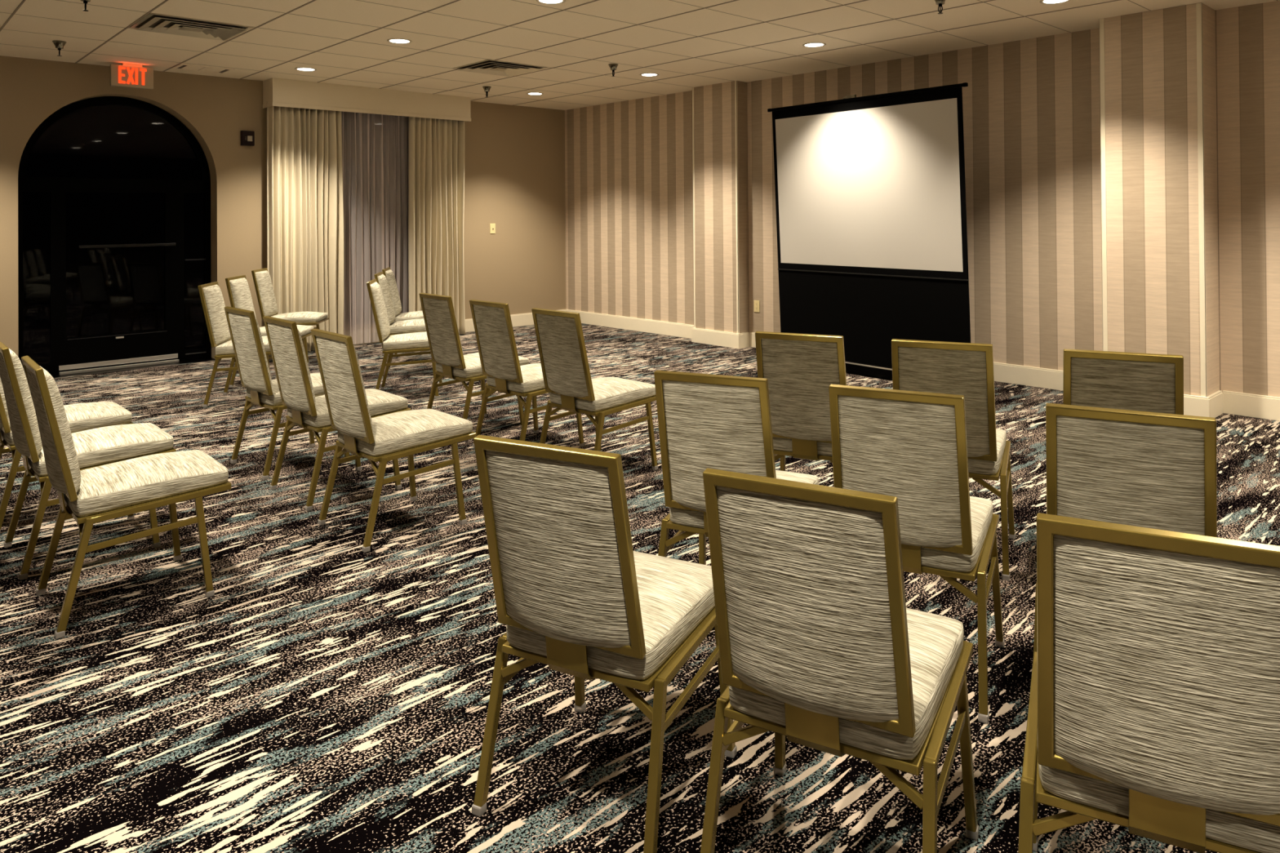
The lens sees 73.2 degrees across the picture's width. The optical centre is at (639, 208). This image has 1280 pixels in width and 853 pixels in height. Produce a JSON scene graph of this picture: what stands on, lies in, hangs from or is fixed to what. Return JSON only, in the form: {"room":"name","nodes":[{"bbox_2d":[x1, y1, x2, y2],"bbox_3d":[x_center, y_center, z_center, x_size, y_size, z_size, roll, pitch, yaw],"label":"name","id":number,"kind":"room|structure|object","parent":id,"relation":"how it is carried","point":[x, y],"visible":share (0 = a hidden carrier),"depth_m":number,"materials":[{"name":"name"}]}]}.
{"room":"hotel conference room","nodes":[
{"label":"hotel conference room","id":0,"kind":"room"},
{"bbox_2d":[0,55,565,359],"bbox_3d":[-4.593,0.091,7.947,10.200,2.714,0.300,0,-1,-43],"label":"wall","id":1,"kind":"structure","parent":0,"point":[514,155],"depth_m":8.48,"materials":[{"name":"beige paint"}]},
{"bbox_2d":[17,96,211,375],"bbox_3d":[-4.748,0.212,7.855,1.549,2.473,0.115,0,-1,-43],"label":"door","id":2,"kind":"structure","parent":1,"relation":"in","point":[114,192],"depth_m":7.83,"materials":[{"name":"black paint"}]},
{"bbox_2d":[240,130,254,146],"bbox_3d":[-3.834,-0.689,8.415,0.120,0.144,0.056,0,-1,-43],"label":"fire alarm","id":3,"kind":"object","parent":1,"relation":"attached to","point":[247,137],"visible":1,"depth_m":8.39,"materials":[{"name":"black plastic"}]},
{"bbox_2d":[262,77,471,122],"bbox_3d":[-2.837,-1.133,9.191,2.217,0.274,0.272,0,-1,-43],"label":"valance","id":4,"kind":"object","parent":1,"relation":"attached to","point":[282,92],"visible":0.9,"depth_m":8.97,"materials":[{"name":"paint"}]},
{"bbox_2d":[266,101,343,355],"bbox_3d":[-3.343,0.188,8.656,0.763,2.488,0.137,0,-1,-43],"label":"drape","id":5,"kind":"object","parent":4,"relation":"hanging from","point":[305,198],"visible":0.81,"depth_m":8.63,"materials":[{"name":"fabric"}]},
{"bbox_2d":[408,116,465,333],"bbox_3d":[-2.261,0.187,9.643,0.699,2.488,0.132,0,-1,-43],"label":"drape","id":6,"kind":"object","parent":4,"relation":"hanging from","point":[436,183],"visible":0.84,"depth_m":9.63,"materials":[{"name":"fabric"}]},
{"bbox_2d":[341,111,408,344],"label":"sheer curtain","id":7,"kind":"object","parent":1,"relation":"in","point":[373,266],"depth_m":9.43,"materials":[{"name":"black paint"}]},
{"bbox_2d":[343,309,565,345],"bbox_3d":[-2.055,1.370,10.050,2.980,0.150,0.020,0,-1,-43],"label":"baseboard","id":8,"kind":"structure","parent":1,"relation":"attached to","point":[522,319],"depth_m":10.10,"materials":[{"name":"beige paint"}]},
{"bbox_2d":[0,0,1276,110],"bbox_3d":[-0.369,-1.379,3.360,9.600,0.100,12.200,0,-1,-43],"label":"ceiling","id":9,"kind":"structure","parent":0,"point":[505,12],"depth_m":6.51,"materials":[{"name":"tile"}]},
{"bbox_2d":[52,40,66,56],"bbox_3d":[-4.427,-1.221,6.564,0.092,0.112,0.092,0,-1,-43],"label":"sprinkler","id":10,"kind":"object","parent":9,"relation":"attached to","point":[59,44],"visible":1,"depth_m":6.54,"materials":[{"name":"silver metal"}]},
{"bbox_2d":[110,62,153,88],"bbox_3d":[-4.459,-1.167,7.557,0.328,0.204,0.060,0,-1,-43],"label":"exit sign","id":11,"kind":"object","parent":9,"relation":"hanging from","point":[125,75],"visible":1,"depth_m":7.53,"materials":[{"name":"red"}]},
{"bbox_2d":[129,12,253,40],"bbox_3d":[-3.175,-1.278,6.097,0.650,0.022,0.570,0,-1,-43],"label":"ceiling vent","id":12,"kind":"object","parent":9,"relation":"in","point":[152,22],"visible":1,"depth_m":6.07,"materials":[{"name":"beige metal"}]},
{"bbox_2d":[171,63,235,74],"bbox_3d":[-3.958,-1.268,7.803,0.450,0.008,0.310,0,-1,-43],"label":"ceiling vent","id":13,"kind":"object","parent":9,"relation":"in","point":[182,66],"visible":1,"depth_m":7.79,"materials":[{"name":"metal"}]},
{"bbox_2d":[386,38,412,44],"bbox_3d":[-1.854,-1.292,6.637,0.188,0.006,0.188,0,-1,-43],"label":"recessed light","id":14,"kind":"object","parent":9,"relation":"in","point":[400,41],"visible":1,"depth_m":6.63,"materials":[{"name":"beige glass"}]},
{"bbox_2d":[452,58,547,76],"bbox_3d":[-1.280,-1.280,7.870,0.630,0.022,0.600,0,-1,-43],"label":"ceiling vent","id":15,"kind":"object","parent":9,"relation":"in","point":[500,68],"visible":1,"depth_m":7.86,"materials":[{"name":"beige metal"}]},
{"bbox_2d":[535,0,565,4],"bbox_3d":[-0.561,-1.310,5.414,0.188,0.006,0.188,0,-1,-43],"label":"recessed light","id":16,"kind":"object","parent":9,"relation":"in","point":[544,2],"visible":1,"depth_m":5.45,"materials":[{"name":"beige glass"}]},
{"bbox_2d":[802,42,826,47],"bbox_3d":[1.397,-1.314,6.906,0.188,0.006,0.188,0,-1,-43],"label":"recessed light","id":17,"kind":"object","parent":9,"relation":"in","point":[809,44],"visible":1,"depth_m":6.89,"materials":[{"name":"beige glass"}]},
{"bbox_2d":[934,0,945,13],"bbox_3d":[1.875,-1.275,5.377,0.092,0.112,0.092,0,-1,-43],"label":"sprinkler","id":18,"kind":"object","parent":9,"relation":"attached to","point":[940,2],"visible":1,"depth_m":5.37,"materials":[{"name":"silver metal"}]},
{"bbox_2d":[1040,0,1070,4],"bbox_3d":[2.660,-1.333,5.508,0.188,0.006,0.188,0,-1,-43],"label":"recessed light","id":19,"kind":"object","parent":9,"relation":"in","point":[1043,2],"visible":1,"depth_m":5.54,"materials":[{"name":"beige glass"}]},
{"bbox_2d":[0,323,1279,852],"bbox_3d":[-0.755,1.442,3.782,9.600,0.100,13.400,0,-1,-43],"label":"floor","id":20,"kind":"structure","parent":0,"point":[329,695],"depth_m":2.53,"materials":[{"name":"carpet"}]},
{"bbox_2d":[0,377,133,533],"bbox_3d":[-2.759,0.971,4.036,0.592,0.874,0.467,0,-1,-44],"label":"banquet chair","id":21,"kind":"object","parent":20,"relation":"on","point":[86,415],"visible":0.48,"depth_m":3.96,"materials":[{"name":"beige fabric"}]},
{"bbox_2d":[0,377,10,428],"bbox_3d":[-2.920,0.767,3.885,0.132,0.427,0.332,0,-1,-44],"label":"cushion","id":22,"kind":"object","parent":21,"relation":"on","point":[4,417],"depth_m":3.77,"materials":[{"name":"fabric"}]},
{"bbox_2d":[0,401,132,444],"bbox_3d":[-2.719,0.994,4.074,0.483,0.097,0.401,0,-1,-44],"label":"seat cushion","id":23,"kind":"object","parent":21,"relation":"on","point":[86,415],"depth_m":4.02,"materials":[{"name":"fabric"}]},
{"bbox_2d":[0,341,176,580],"bbox_3d":[-2.308,0.965,3.577,0.592,0.874,0.467,0,-1,-43],"label":"banquet chair","id":24,"kind":"object","parent":20,"relation":"on","point":[103,446],"visible":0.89,"depth_m":3.42,"materials":[{"name":"beige fabric"}]},
{"bbox_2d":[0,348,42,457],"bbox_3d":[-2.472,0.760,3.429,0.132,0.427,0.332,0,-1,-43],"label":"cushion","id":25,"kind":"object","parent":24,"relation":"on","point":[24,424],"depth_m":3.32,"materials":[{"name":"fabric"}]},
{"bbox_2d":[26,422,173,475],"bbox_3d":[-2.268,0.988,3.614,0.483,0.097,0.401,0,-1,-43],"label":"seat cushion","id":26,"kind":"object","parent":24,"relation":"on","point":[103,446],"depth_m":3.53,"materials":[{"name":"fabric"}]},
{"bbox_2d":[21,355,231,639],"bbox_3d":[-1.856,0.958,3.119,0.592,0.874,0.467,0,-1,-42],"label":"banquet chair","id":27,"kind":"object","parent":20,"relation":"on","point":[89,496],"visible":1,"depth_m":2.98,"materials":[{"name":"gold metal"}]},
{"bbox_2d":[26,366,80,493],"bbox_3d":[-2.022,0.754,2.973,0.132,0.427,0.332,0,-1,-42],"label":"cushion","id":28,"kind":"object","parent":27,"relation":"on","point":[51,417],"depth_m":2.87,"materials":[{"name":"fabric"}]},
{"bbox_2d":[63,449,228,516],"bbox_3d":[-1.815,0.981,3.155,0.483,0.097,0.401,0,-1,-42],"label":"seat cushion","id":29,"kind":"object","parent":27,"relation":"on","point":[147,482],"depth_m":3.04,"materials":[{"name":"fabric"}]},
{"bbox_2d":[197,281,271,407],"bbox_3d":[-2.923,0.989,6.432,0.592,0.874,0.467,0,0,-8],"label":"banquet chair","id":30,"kind":"object","parent":20,"relation":"on","point":[211,294],"visible":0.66,"depth_m":6.26,"materials":[{"name":"beige fabric"}]},
{"bbox_2d":[202,284,231,344],"bbox_3d":[-3.143,0.786,6.402,0.132,0.427,0.332,0,0,-8],"label":"cushion","id":31,"kind":"object","parent":30,"relation":"on","point":[213,303],"depth_m":6.30,"materials":[{"name":"fabric"}]},
{"bbox_2d":[215,336,270,355],"bbox_3d":[-2.869,1.012,6.440,0.483,0.097,0.401,0,0,-8],"label":"seat cushion","id":32,"kind":"object","parent":30,"relation":"on","point":[224,344],"depth_m":6.26,"materials":[{"name":"fabric"}]},
{"bbox_2d":[225,275,313,387],"bbox_3d":[-3.055,0.995,7.127,0.592,0.874,0.467,0,0,-3],"label":"banquet chair","id":33,"kind":"object","parent":20,"relation":"on","point":[237,287],"visible":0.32,"depth_m":7.04,"materials":[{"name":"beige fabric"}]},
{"bbox_2d":[229,277,256,318],"bbox_3d":[-3.277,0.792,7.116,0.132,0.427,0.332,0,0,-3],"label":"cushion","id":34,"kind":"object","parent":33,"relation":"on","point":[240,296],"depth_m":7.04,"materials":[{"name":"fabric"}]},
{"bbox_2d":[259,324,313,336],"bbox_3d":[-3.000,1.018,7.130,0.483,0.097,0.401,0,0,-3],"label":"seat cushion","id":35,"kind":"object","parent":33,"relation":"on","point":[304,331],"depth_m":7.11,"materials":[{"name":"fabric"}]},
{"bbox_2d":[224,306,349,479],"bbox_3d":[-1.936,0.970,4.789,0.467,0.874,0.592,-1,-1,45],"label":"banquet chair","id":36,"kind":"object","parent":20,"relation":"on","point":[262,391],"visible":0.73,"depth_m":4.58,"materials":[{"name":"beige fabric"}]},
{"bbox_2d":[227,311,271,391],"bbox_3d":[-2.093,0.766,4.634,0.332,0.427,0.132,-1,-1,45],"label":"cushion","id":37,"kind":"object","parent":36,"relation":"on","point":[249,350],"depth_m":4.56,"materials":[{"name":"fabric"}]},
{"bbox_2d":[246,373,324,405],"bbox_3d":[-1.898,0.994,4.828,0.401,0.097,0.483,-1,-1,45],"label":"seat cushion","id":38,"kind":"object","parent":36,"relation":"on","point":[270,395],"depth_m":4.63,"materials":[{"name":"fabric"}]},
{"bbox_2d":[251,267,328,364],"bbox_3d":[-3.293,1.003,8.120,0.592,0.874,0.467,0,0,-4],"label":"banquet chair","id":39,"kind":"object","parent":20,"relation":"on","point":[264,287],"visible":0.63,"depth_m":7.98,"materials":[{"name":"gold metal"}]},
{"bbox_2d":[254,270,277,315],"bbox_3d":[-3.514,0.800,8.105,0.132,0.427,0.332,0,0,-4],"label":"cushion","id":40,"kind":"object","parent":39,"relation":"on","point":[264,287],"depth_m":8.00,"materials":[{"name":"fabric"}]},
{"bbox_2d":[271,311,328,323],"bbox_3d":[-3.239,1.026,8.124,0.483,0.097,0.401,0,0,-4],"label":"seat cushion","id":41,"kind":"object","parent":39,"relation":"on","point":[297,317],"depth_m":7.99,"materials":[{"name":"fabric"}]},
{"bbox_2d":[262,315,410,511],"bbox_3d":[-1.517,0.964,4.312,0.592,0.874,0.467,0,-1,-44],"label":"banquet chair","id":42,"kind":"object","parent":20,"relation":"on","point":[306,411],"visible":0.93,"depth_m":4.12,"materials":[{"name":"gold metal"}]},
{"bbox_2d":[266,322,315,412],"bbox_3d":[-1.679,0.760,4.162,0.132,0.427,0.332,0,-1,-44],"label":"cushion","id":43,"kind":"object","parent":42,"relation":"on","point":[292,373],"depth_m":4.08,"materials":[{"name":"fabric"}]},
{"bbox_2d":[287,388,408,427],"bbox_3d":[-1.478,0.987,4.350,0.483,0.097,0.401,0,-1,-44],"label":"seat cushion","id":44,"kind":"object","parent":42,"relation":"on","point":[380,402],"depth_m":4.25,"materials":[{"name":"fabric"}]},
{"bbox_2d":[311,328,476,552],"bbox_3d":[-1.093,0.958,3.817,0.592,0.874,0.467,0,-1,-43],"label":"banquet chair","id":45,"kind":"object","parent":20,"relation":"on","point":[384,438],"visible":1,"depth_m":3.67,"materials":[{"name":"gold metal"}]},
{"bbox_2d":[315,335,373,438],"bbox_3d":[-1.255,0.753,3.667,0.132,0.427,0.332,0,-1,-43],"label":"cushion","id":46,"kind":"object","parent":45,"relation":"on","point":[342,381],"depth_m":3.59,"materials":[{"name":"fabric"}]},
{"bbox_2d":[337,408,472,456],"bbox_3d":[-1.053,0.981,3.854,0.483,0.097,0.401,0,-1,-43],"label":"seat cushion","id":47,"kind":"object","parent":45,"relation":"on","point":[406,433],"depth_m":3.73,"materials":[{"name":"fabric"}]},
{"bbox_2d":[382,266,423,357],"bbox_3d":[-2.106,0.995,8.148,0.592,0.874,0.467,0,0,-8],"label":"banquet chair","id":48,"kind":"object","parent":20,"relation":"on","point":[388,273],"visible":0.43,"depth_m":8.00,"materials":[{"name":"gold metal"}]},
{"bbox_2d":[385,269,401,315],"bbox_3d":[-2.326,0.792,8.119,0.132,0.427,0.332,0,0,-8],"label":"cushion","id":49,"kind":"object","parent":48,"relation":"on","point":[389,275],"depth_m":8.01,"materials":[{"name":"fabric"}]},
{"bbox_2d":[395,311,423,321],"bbox_3d":[-2.051,1.018,8.155,0.483,0.097,0.401,0,0,-8],"label":"seat cushion","id":50,"kind":"object","parent":48,"relation":"on","point":[415,314],"depth_m":7.97,"materials":[{"name":"fabric"}]},
{"bbox_2d":[366,279,443,399],"bbox_3d":[-1.762,0.982,6.599,0.592,0.874,0.467,0,0,-9],"label":"banquet chair","id":51,"kind":"object","parent":20,"relation":"on","point":[409,341],"visible":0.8,"depth_m":6.42,"materials":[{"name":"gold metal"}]},
{"bbox_2d":[370,281,390,339],"bbox_3d":[-1.981,0.778,6.565,0.132,0.427,0.332,0,0,-9],"label":"cushion","id":52,"kind":"object","parent":51,"relation":"on","point":[377,301],"depth_m":6.43,"materials":[{"name":"fabric"}]},
{"bbox_2d":[382,331,429,350],"bbox_3d":[-1.708,1.004,6.607,0.483,0.097,0.401,0,0,-9],"label":"seat cushion","id":53,"kind":"object","parent":51,"relation":"on","point":[409,341],"depth_m":6.42,"materials":[{"name":"fabric"}]},
{"bbox_2d":[373,271,435,378],"bbox_3d":[-1.976,0.989,7.485,0.592,0.874,0.467,0,0,-9],"label":"banquet chair","id":54,"kind":"object","parent":20,"relation":"on","point":[412,326],"visible":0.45,"depth_m":7.32,"materials":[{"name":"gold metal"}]},
{"bbox_2d":[377,274,395,324],"bbox_3d":[-2.195,0.786,7.453,0.132,0.427,0.332,0,0,-9],"label":"cushion","id":55,"kind":"object","parent":54,"relation":"on","point":[382,280],"depth_m":7.35,"materials":[{"name":"fabric"}]},
{"bbox_2d":[390,318,426,333],"bbox_3d":[-1.922,1.012,7.493,0.483,0.097,0.401,0,0,-9],"label":"seat cushion","id":56,"kind":"object","parent":54,"relation":"on","point":[412,326],"depth_m":7.30,"materials":[{"name":"fabric"}]},
{"bbox_2d":[418,293,528,427],"bbox_3d":[-1.061,0.969,5.531,0.592,0.874,0.467,0,-1,-43],"label":"banquet chair","id":57,"kind":"object","parent":20,"relation":"on","point":[438,312],"visible":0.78,"depth_m":5.34,"materials":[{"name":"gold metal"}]},
{"bbox_2d":[422,297,463,366],"bbox_3d":[-1.224,0.765,5.381,0.132,0.427,0.332,0,-1,-43],"label":"cushion","id":58,"kind":"object","parent":57,"relation":"on","point":[438,313],"depth_m":5.32,"materials":[{"name":"fabric"}]},
{"bbox_2d":[435,352,528,377],"bbox_3d":[-1.021,0.992,5.568,0.483,0.097,0.401,0,-1,-43],"label":"seat cushion","id":59,"kind":"object","parent":57,"relation":"on","point":[469,366],"depth_m":5.36,"materials":[{"name":"fabric"}]},
{"bbox_2d":[469,299,584,447],"bbox_3d":[-0.652,0.963,5.074,0.592,0.874,0.467,0,-1,-44],"label":"banquet chair","id":60,"kind":"object","parent":20,"relation":"on","point":[492,322],"visible":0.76,"depth_m":4.89,"materials":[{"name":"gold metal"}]},
{"bbox_2d":[473,304,517,380],"bbox_3d":[-0.812,0.759,4.921,0.132,0.427,0.332,0,-1,-44],"label":"cushion","id":61,"kind":"object","parent":60,"relation":"on","point":[492,323],"depth_m":4.87,"materials":[{"name":"fabric"}]},
{"bbox_2d":[486,363,545,392],"bbox_3d":[-0.613,0.986,5.111,0.483,0.097,0.401,0,-1,-44],"label":"seat cushion","id":62,"kind":"object","parent":60,"relation":"on","point":[531,380],"depth_m":4.90,"materials":[{"name":"fabric"}]},
{"bbox_2d":[531,307,657,470],"bbox_3d":[-0.231,0.957,4.597,0.467,0.874,0.592,-1,-1,45],"label":"banquet chair","id":63,"kind":"object","parent":20,"relation":"on","point":[566,376],"visible":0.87,"depth_m":4.43,"materials":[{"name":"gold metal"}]},
{"bbox_2d":[536,313,588,397],"bbox_3d":[-0.388,0.752,4.442,0.332,0.427,0.132,-1,-1,45],"label":"cushion","id":64,"kind":"object","parent":63,"relation":"on","point":[562,353],"depth_m":4.39,"materials":[{"name":"fabric"}]},
{"bbox_2d":[549,377,655,411],"bbox_3d":[-0.193,0.980,4.635,0.401,0.097,0.483,-1,-1,45],"label":"seat cushion","id":65,"kind":"object","parent":63,"relation":"on","point":[607,393],"depth_m":4.49,"materials":[{"name":"fabric"}]},
{"bbox_2d":[471,435,737,852],"bbox_3d":[-0.070,0.938,2.074,0.467,0.874,0.592,-1,0,27],"label":"banquet chair","id":66,"kind":"object","parent":20,"relation":"on","point":[574,597],"visible":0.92,"depth_m":1.86,"materials":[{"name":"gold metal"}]},
{"bbox_2d":[485,449,631,648],"bbox_3d":[-0.172,0.733,1.879,0.332,0.427,0.132,-1,0,27],"label":"cushion","id":67,"kind":"object","parent":66,"relation":"on","point":[555,529],"depth_m":1.83,"materials":[{"name":"fabric"}]},
{"bbox_2d":[506,551,715,679],"bbox_3d":[-0.045,0.961,2.123,0.401,0.097,0.483,-1,0,27],"label":"seat cushion","id":68,"kind":"object","parent":66,"relation":"on","point":[677,597],"depth_m":1.97,"materials":[{"name":"fabric"}]},
{"bbox_2d":[653,369,818,564],"bbox_3d":[0.334,0.941,2.865,0.467,0.874,0.592,-1,0,25],"label":"banquet chair","id":69,"kind":"object","parent":20,"relation":"on","point":[720,422],"visible":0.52,"depth_m":2.64,"materials":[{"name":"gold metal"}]},
{"bbox_2d":[662,380,766,511],"bbox_3d":[0.239,0.735,2.666,0.332,0.427,0.132,-1,0,25],"label":"cushion","id":70,"kind":"object","parent":69,"relation":"on","point":[716,424],"depth_m":2.63,"materials":[{"name":"fabric"}]},
{"bbox_2d":[669,470,818,528],"bbox_3d":[0.357,0.964,2.913,0.401,0.097,0.483,-1,0,25],"label":"seat cushion","id":71,"kind":"object","parent":69,"relation":"on","point":[681,516],"depth_m":2.76,"materials":[{"name":"fabric"}]},
{"bbox_2d":[755,331,846,471],"bbox_3d":[0.767,0.943,3.736,0.467,0.874,0.592,-1,0,26],"label":"banquet chair","id":72,"kind":"object","parent":20,"relation":"on","point":[799,370],"visible":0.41,"depth_m":3.51,"materials":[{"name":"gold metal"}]},
{"bbox_2d":[761,338,839,440],"bbox_3d":[0.670,0.738,3.538,0.332,0.427,0.132,-1,0,26],"label":"cushion","id":73,"kind":"object","parent":72,"relation":"on","point":[799,373],"depth_m":3.50,"materials":[{"name":"fabric"}]},
{"bbox_2d":[773,436,832,456],"bbox_3d":[0.791,0.967,3.784,0.401,0.097,0.483,-1,0,26],"label":"seat cushion","id":74,"kind":"object","parent":72,"relation":"on","point":[784,446],"depth_m":3.56,"materials":[{"name":"fabric"}]},
{"bbox_2d":[700,467,979,852],"bbox_3d":[0.423,0.932,1.800,0.467,0.874,0.592,-1,0,29],"label":"banquet chair","id":75,"kind":"object","parent":20,"relation":"on","point":[820,646],"visible":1,"depth_m":1.59,"materials":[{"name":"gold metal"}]},
{"bbox_2d":[716,485,898,722],"bbox_3d":[0.313,0.728,1.609,0.332,0.427,0.132,-1,0,29],"label":"cushion","id":76,"kind":"object","parent":75,"relation":"on","point":[807,580],"depth_m":1.57,"materials":[{"name":"fabric"}]},
{"bbox_2d":[728,608,964,759],"bbox_3d":[0.450,0.956,1.847,0.401,0.097,0.483,-1,0,29],"label":"seat cushion","id":77,"kind":"object","parent":75,"relation":"on","point":[935,642],"depth_m":1.69,"materials":[{"name":"fabric"}]},
{"bbox_2d":[767,82,970,379],"bbox_3d":[1.903,0.223,7.195,0.360,2.345,1.961,0,-1,-39],"label":"projection screen","id":78,"kind":"object","parent":20,"relation":"on","point":[871,206],"visible":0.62,"depth_m":7.06,"materials":[{"name":"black fabric"}]},
{"bbox_2d":[828,384,1004,724],"bbox_3d":[0.831,0.935,2.612,0.467,0.874,0.592,-1,0,27],"label":"banquet chair","id":79,"kind":"object","parent":20,"relation":"on","point":[911,446],"visible":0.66,"depth_m":2.38,"materials":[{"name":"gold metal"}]},
{"bbox_2d":[838,395,961,547],"bbox_3d":[0.729,0.730,2.417,0.332,0.427,0.132,-1,0,27],"label":"cushion","id":80,"kind":"object","parent":79,"relation":"on","point":[908,448],"depth_m":2.37,"materials":[{"name":"fabric"}]},
{"bbox_2d":[920,496,992,572],"bbox_3d":[0.856,0.958,2.660,0.401,0.097,0.483,-1,0,27],"label":"seat cushion","id":81,"kind":"object","parent":79,"relation":"on","point":[950,559],"depth_m":2.42,"materials":[{"name":"fabric"}]},
{"bbox_2d":[891,338,1015,581],"bbox_3d":[1.257,0.938,3.492,0.467,0.874,0.592,-1,0,25],"label":"banquet chair","id":82,"kind":"object","parent":20,"relation":"on","point":[965,369],"visible":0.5,"depth_m":3.24,"materials":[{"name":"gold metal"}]},
{"bbox_2d":[897,346,989,457],"bbox_3d":[1.161,0.733,3.294,0.332,0.427,0.132,-1,0,25],"label":"cushion","id":83,"kind":"object","parent":82,"relation":"on","point":[957,371],"depth_m":3.23,"materials":[{"name":"fabric"}]},
{"bbox_2d":[968,428,1006,474],"bbox_3d":[1.281,0.961,3.541,0.401,0.097,0.483,-1,0,25],"label":"seat cushion","id":84,"kind":"object","parent":82,"relation":"on","point":[985,464],"depth_m":3.28,"materials":[{"name":"fabric"}]},
{"bbox_2d":[1062,348,1183,414],"bbox_3d":[1.788,0.932,3.218,0.467,0.874,0.592,-1,0,26],"label":"banquet chair","id":85,"kind":"object","parent":20,"relation":"on","point":[1122,380],"visible":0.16,"depth_m":2.97,"materials":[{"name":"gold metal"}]},
{"bbox_2d":[1033,403,1217,653],"bbox_3d":[1.326,0.930,2.346,0.467,0.874,0.592,-1,0,28],"label":"banquet chair","id":86,"kind":"object","parent":20,"relation":"on","point":[1154,470],"visible":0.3,"depth_m":2.10,"materials":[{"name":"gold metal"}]},
{"bbox_2d":[1057,415,1204,535],"bbox_3d":[1.220,0.725,2.153,0.332,0.427,0.132,-1,0,28],"label":"cushion","id":87,"kind":"object","parent":86,"relation":"on","point":[1143,471],"depth_m":2.10,"materials":[{"name":"fabric"}]},
{"bbox_2d":[1017,512,1279,852],"bbox_3d":[0.932,0.927,1.553,0.467,0.874,0.592,-1,0,27],"label":"banquet chair","id":88,"kind":"object","parent":20,"relation":"on","point":[1153,713],"visible":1,"depth_m":1.34,"materials":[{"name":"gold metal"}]},
{"bbox_2d":[1038,764,1279,852],"bbox_3d":[0.957,0.950,1.601,0.401,0.097,0.483,-1,0,27],"label":"seat cushion","id":89,"kind":"object","parent":88,"relation":"on","point":[1225,832],"depth_m":1.41,"materials":[{"name":"fabric"}]},
{"bbox_2d":[564,0,1279,397],"bbox_3d":[3.282,0.025,6.704,0.300,2.714,12.200,0,-1,-43],"label":"wall","id":90,"kind":"structure","parent":0,"point":[1031,107],"depth_m":6.85,"materials":[{"name":"beige paper"}]},
{"bbox_2d":[565,309,693,338],"bbox_3d":[-0.138,1.357,10.182,0.020,0.150,2.422,0,-1,-43],"label":"baseboard","id":91,"kind":"structure","parent":90,"relation":"attached to","point":[661,327],"depth_m":10.05,"materials":[{"name":"beige paint"}]},
{"bbox_2d":[0,0,1278,105],"bbox_3d":[-0.368,-1.328,3.360,9.600,0.006,12.200,0,-1,-43],"label":"ceiling grid","id":92,"kind":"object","parent":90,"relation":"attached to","point":[23,1],"depth_m":6.57,"materials":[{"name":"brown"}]},
{"bbox_2d":[693,80,749,333],"bbox_3d":[0.841,0.059,9.010,0.165,2.713,0.615,0,-1,-43],"label":"wall pier","id":93,"kind":"object","parent":90,"relation":"attached to","point":[714,122],"visible":0.86,"depth_m":8.89,"materials":[{"name":"beige paper"}]},
{"bbox_2d":[692,87,695,328],"bbox_3d":[0.579,-0.007,9.178,0.017,2.572,0.022,0,-1,-43],"label":"trim","id":94,"kind":"structure","parent":93,"relation":"attached to","point":[693,148],"depth_m":9.17,"materials":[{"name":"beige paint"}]},
{"bbox_2d":[691,327,749,348],"bbox_3d":[0.835,1.341,8.987,0.167,0.150,0.659,0,-1,-43],"label":"baseboard","id":95,"kind":"object","parent":93,"relation":"attached to","point":[737,340],"visible":0.88,"depth_m":8.87,"materials":[{"name":"beige paint"}]},
{"bbox_2d":[734,80,739,333],"bbox_3d":[0.986,-0.013,8.736,0.017,2.572,0.022,0,-1,-43],"label":"trim","id":96,"kind":"structure","parent":93,"relation":"attached to","point":[735,82],"depth_m":8.73,"materials":[{"name":"beige paint"}]},
{"bbox_2d":[753,300,759,312],"bbox_3d":[1.187,0.992,8.752,0.008,0.120,0.074,0,-1,-43],"label":"power outlet","id":97,"kind":"object","parent":90,"relation":"attached to","point":[756,303],"visible":1,"depth_m":8.75,"materials":[{"name":"beige plastic"}]},
{"bbox_2d":[749,332,1063,391],"bbox_3d":[2.299,1.320,7.537,0.020,0.150,3.462,0,-1,-43],"label":"baseboard","id":98,"kind":"structure","parent":90,"relation":"attached to","point":[1051,379],"depth_m":6.74,"materials":[{"name":"beige paint"}]},
{"bbox_2d":[1104,3,1219,396],"bbox_3d":[3.572,0.018,5.928,0.323,2.713,0.616,0,-1,-43],"label":"wall pier","id":99,"kind":"object","parent":90,"relation":"attached to","point":[1153,228],"visible":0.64,"depth_m":5.78,"materials":[{"name":"beige paper"}]},
{"bbox_2d":[1098,17,1107,351],"bbox_3d":[3.255,-0.048,6.040,0.017,2.572,0.032,0,-1,-43],"label":"trim","id":100,"kind":"structure","parent":99,"relation":"attached to","point":[1101,21],"depth_m":6.04,"materials":[{"name":"beige paint"}]},
{"bbox_2d":[1195,2,1207,397],"bbox_3d":[3.656,-0.054,5.604,0.017,2.572,0.032,0,-1,-43],"label":"trim","id":101,"kind":"structure","parent":99,"relation":"attached to","point":[1198,6],"depth_m":5.60,"materials":[{"name":"beige paint"}]},
{"bbox_2d":[1183,390,1222,417],"bbox_3d":[3.566,1.300,5.905,0.325,0.150,0.660,0,-1,-43],"label":"baseboard","id":102,"kind":"object","parent":99,"relation":"attached to","point":[1211,406],"visible":0.41,"depth_m":5.62,"materials":[{"name":"beige paint"}]},
{"bbox_2d":[1222,390,1279,421],"bbox_3d":[5.611,1.271,3.941,0.020,0.150,5.005,0,-1,-43],"label":"baseboard","id":103,"kind":"structure","parent":90,"relation":"attached to","point":[1262,406],"depth_m":5.66,"materials":[{"name":"beige paint"}]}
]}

